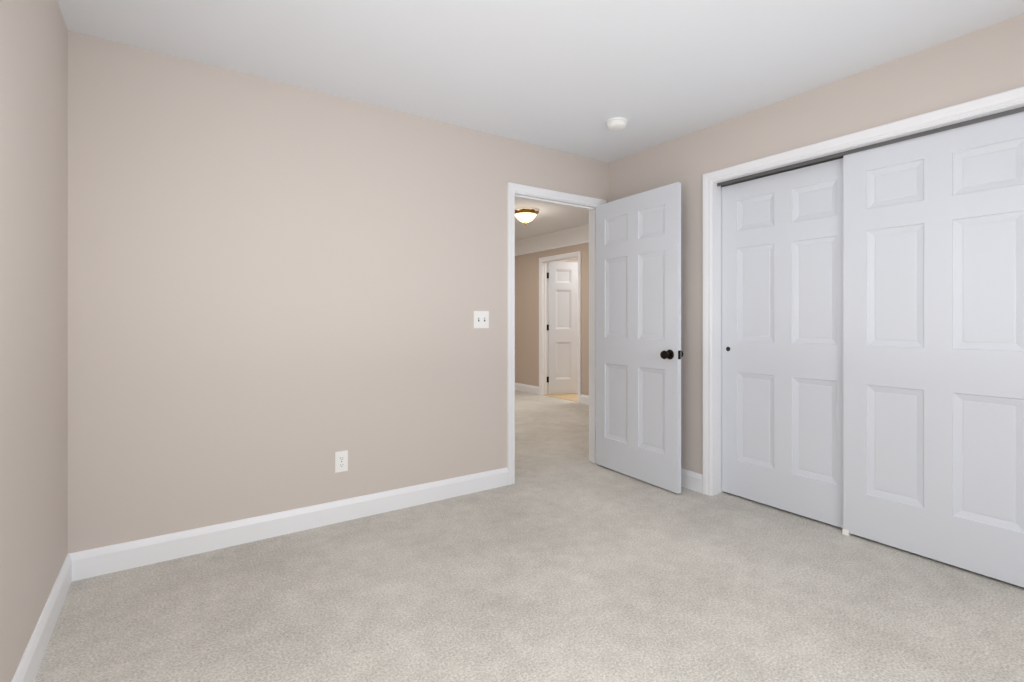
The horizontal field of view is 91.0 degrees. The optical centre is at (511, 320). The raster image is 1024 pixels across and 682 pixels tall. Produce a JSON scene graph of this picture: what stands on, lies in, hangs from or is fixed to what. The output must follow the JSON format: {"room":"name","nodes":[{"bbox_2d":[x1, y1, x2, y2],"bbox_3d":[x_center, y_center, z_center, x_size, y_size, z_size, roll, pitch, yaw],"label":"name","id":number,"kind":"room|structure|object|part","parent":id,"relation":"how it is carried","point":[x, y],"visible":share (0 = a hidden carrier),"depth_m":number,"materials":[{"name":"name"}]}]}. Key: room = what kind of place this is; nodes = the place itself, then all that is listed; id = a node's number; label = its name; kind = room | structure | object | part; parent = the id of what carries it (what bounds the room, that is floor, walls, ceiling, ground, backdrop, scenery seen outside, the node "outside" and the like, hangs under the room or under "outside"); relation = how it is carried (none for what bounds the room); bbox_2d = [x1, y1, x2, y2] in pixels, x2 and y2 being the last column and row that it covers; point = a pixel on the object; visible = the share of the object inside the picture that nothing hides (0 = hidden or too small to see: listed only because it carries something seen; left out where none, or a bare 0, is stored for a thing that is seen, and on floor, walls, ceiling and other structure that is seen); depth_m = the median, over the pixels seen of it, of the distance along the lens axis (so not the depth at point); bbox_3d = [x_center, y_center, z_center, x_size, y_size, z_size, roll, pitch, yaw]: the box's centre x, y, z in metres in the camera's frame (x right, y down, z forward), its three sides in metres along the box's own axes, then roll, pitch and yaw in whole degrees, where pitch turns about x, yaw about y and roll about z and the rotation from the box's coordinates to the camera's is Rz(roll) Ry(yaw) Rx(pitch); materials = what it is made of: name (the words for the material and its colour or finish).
{"room":"empty bedroom","nodes":[
{"label":"empty bedroom","id":0,"kind":"room"},
{"bbox_2d":[0,0,67,681],"bbox_3d":[-0.948,-0.065,0.634,0.115,2.410,3.944,0,0,-34],"label":"wall","id":1,"kind":"structure","parent":0,"point":[33,294],"depth_m":1.63,"materials":[{"name":"beige paint"}]},
{"bbox_2d":[12,552,75,681],"bbox_3d":[-0.894,1.080,0.671,0.015,0.120,3.714,0,0,-34],"label":"baseboard","id":2,"kind":"structure","parent":1,"relation":"attached to","point":[28,667],"depth_m":1.76,"materials":[{"name":"white paint"}]},
{"bbox_2d":[68,30,608,553],"bbox_3d":[0.120,-0.065,3.675,5.070,2.410,0.115,0,0,-34],"label":"wall","id":3,"kind":"structure","parent":0,"point":[278,294],"depth_m":2.65,"materials":[{"name":"beige paint"}]},
{"bbox_2d":[76,467,507,580],"bbox_3d":[-0.972,1.080,2.853,2.280,0.120,0.015,0,0,-34],"label":"baseboard","id":4,"kind":"structure","parent":3,"relation":"attached to","point":[84,564],"depth_m":2.64,"materials":[{"name":"white paint"}]},
{"bbox_2d":[335,450,347,472],"bbox_3d":[-0.968,0.801,2.860,0.070,0.116,0.009,0,0,-34],"label":"electrical outlet plate","id":5,"kind":"object","parent":3,"relation":"attached to","point":[341,461],"visible":1,"depth_m":2.86,"materials":[{"name":"white plastic"}]},
{"bbox_2d":[474,311,488,327],"bbox_3d":[-0.202,-0.006,3.375,0.116,0.116,0.018,0,0,-34],"label":"switch plate","id":6,"kind":"object","parent":3,"relation":"attached to","point":[481,319],"visible":1,"depth_m":3.38,"materials":[{"name":"white plastic"}]},
{"bbox_2d":[515,192,595,462],"bbox_3d":[0.323,0.113,3.812,0.851,2.055,0.117,0,0,-34],"label":"door jamb","id":7,"kind":"structure","parent":3,"relation":"in","point":[592,333],"depth_m":4.03,"materials":[{"name":"white paint"}]},
{"bbox_2d":[596,182,682,493],"bbox_3d":[0.882,0.113,3.638,0.179,2.030,0.817,0,0,-31],"label":"bedroom door","id":8,"kind":"structure","parent":7,"relation":"attached to","point":[639,354],"depth_m":3.57,"materials":[{"name":"white paint"}]},
{"bbox_2d":[507,182,605,484],"bbox_3d":[0.323,0.090,3.812,0.939,2.099,0.151,0,0,-34],"label":"door frame","id":9,"kind":"structure","parent":3,"relation":"attached to","point":[512,188],"depth_m":3.51,"materials":[{"name":"white paint"}]},
{"bbox_2d":[34,390,1023,681],"bbox_3d":[-0.092,1.190,3.988,5.670,0.100,8.900,0,0,-34],"label":"floor","id":10,"kind":"structure","parent":0,"point":[562,558],"depth_m":2.05,"materials":[{"name":"beige carpet"}]},
{"bbox_2d":[842,528,851,535],"bbox_3d":[1.809,1.125,2.700,0.090,0.030,0.030,0,0,-34],"label":"floor guide","id":11,"kind":"object","parent":10,"relation":"on","point":[845,532],"visible":0.4,"depth_m":2.67,"materials":[{"name":"white plastic"}]},
{"bbox_2d":[57,0,1023,240],"bbox_3d":[-0.092,-1.320,3.988,5.670,0.100,8.900,0,0,-34],"label":"ceiling","id":12,"kind":"structure","parent":0,"point":[571,76],"depth_m":2.36,"materials":[{"name":"white paint"}]},
{"bbox_2d":[515,209,538,226],"bbox_3d":[0.156,-1.174,5.801,0.315,0.192,0.315,0,0,-34],"label":"hall light","id":13,"kind":"object","parent":12,"relation":"attached to","point":[525,216],"visible":1,"depth_m":5.72,"materials":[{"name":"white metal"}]},
{"bbox_2d":[606,117,627,130],"bbox_3d":[0.670,-1.248,3.212,0.136,0.045,0.136,0,0,-34],"label":"smoke detector","id":14,"kind":"object","parent":12,"relation":"attached to","point":[617,123],"visible":1,"depth_m":3.17,"materials":[{"name":"white plastic"}]},
{"bbox_2d":[515,242,588,395],"bbox_3d":[0.976,-0.065,7.028,0.115,2.410,4.701,0,0,-34],"label":"wall","id":15,"kind":"structure","parent":0,"point":[526,319],"depth_m":7.89,"materials":[{"name":"beige paint"}]},
{"bbox_2d":[515,383,538,394],"bbox_3d":[0.052,1.080,8.272,0.015,0.120,1.313,0,0,-34],"label":"baseboard","id":16,"kind":"structure","parent":15,"relation":"attached to","point":[518,386],"depth_m":7.97,"materials":[{"name":"white paint"}]},
{"bbox_2d":[515,224,588,255],"bbox_3d":[0.866,-1.165,6.954,0.150,0.210,4.471,0,0,-34],"label":"crown molding","id":17,"kind":"structure","parent":15,"relation":"attached to","point":[563,238],"depth_m":7.20,"materials":[{"name":"white paint"}]},
{"bbox_2d":[539,251,580,402],"bbox_3d":[0.739,0.113,7.377,0.117,2.055,0.851,0,0,-34],"label":"door jamb","id":18,"kind":"structure","parent":15,"relation":"in","point":[544,327],"depth_m":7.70,"materials":[{"name":"white paint"}]},
{"bbox_2d":[548,262,577,393],"bbox_3d":[0.956,0.113,7.798,0.816,2.030,0.179,0,0,-10],"label":"hall door","id":19,"kind":"structure","parent":18,"relation":"attached to","point":[562,327],"depth_m":7.76,"materials":[{"name":"white paint"}]},
{"bbox_2d":[580,394,588,404],"bbox_3d":[1.564,1.080,6.047,0.015,0.120,2.188,0,0,-34],"label":"baseboard","id":20,"kind":"structure","parent":15,"relation":"attached to","point":[584,399],"depth_m":6.88,"materials":[{"name":"white paint"}]},
{"bbox_2d":[555,258,577,261],"bbox_3d":[0.873,-0.065,9.230,2.190,2.410,0.100,0,0,-34],"label":"wall","id":21,"kind":"structure","parent":0,"point":[573,260],"depth_m":9.30,"materials":[{"name":"beige paint"}]},
{"bbox_2d":[609,13,1023,473],"bbox_3d":[1.879,-0.065,2.555,0.140,2.410,3.714,0,0,-34],"label":"wall","id":22,"kind":"structure","parent":0,"point":[982,62],"depth_m":2.87,"materials":[{"name":"beige paint"}]},
{"bbox_2d":[681,468,702,492],"bbox_3d":[1.015,1.080,3.684,0.020,0.120,0.875,0,0,-34],"label":"baseboard","id":23,"kind":"structure","parent":22,"relation":"attached to","point":[690,480],"depth_m":3.39,"materials":[{"name":"white paint"}]},
{"bbox_2d":[703,86,1023,586],"bbox_3d":[1.791,0.088,2.669,0.159,2.103,1.676,0,0,-34],"label":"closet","id":24,"kind":"structure","parent":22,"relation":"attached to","point":[716,339],"depth_m":2.55,"materials":[{"name":"white paint"}]},
{"bbox_3d":[1.818,-0.890,2.688,0.089,0.020,1.550,0,0,-34],"label":"closet track rail","id":25,"kind":"part","parent":24,"relation":"part of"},
{"bbox_3d":[1.938,1.190,8.192,2.415,0.100,3.213,0,0,-34],"label":"floor","id":26,"kind":"structure","parent":0,"visible":0},
{"bbox_2d":[545,393,577,401],"bbox_3d":[1.698,1.137,8.029,2.395,0.006,2.813,0,0,-34],"label":"room floor","id":27,"kind":"structure","parent":26,"relation":"on","point":[572,397],"depth_m":7.51,"materials":[{"name":"beige wood"}]}
]}

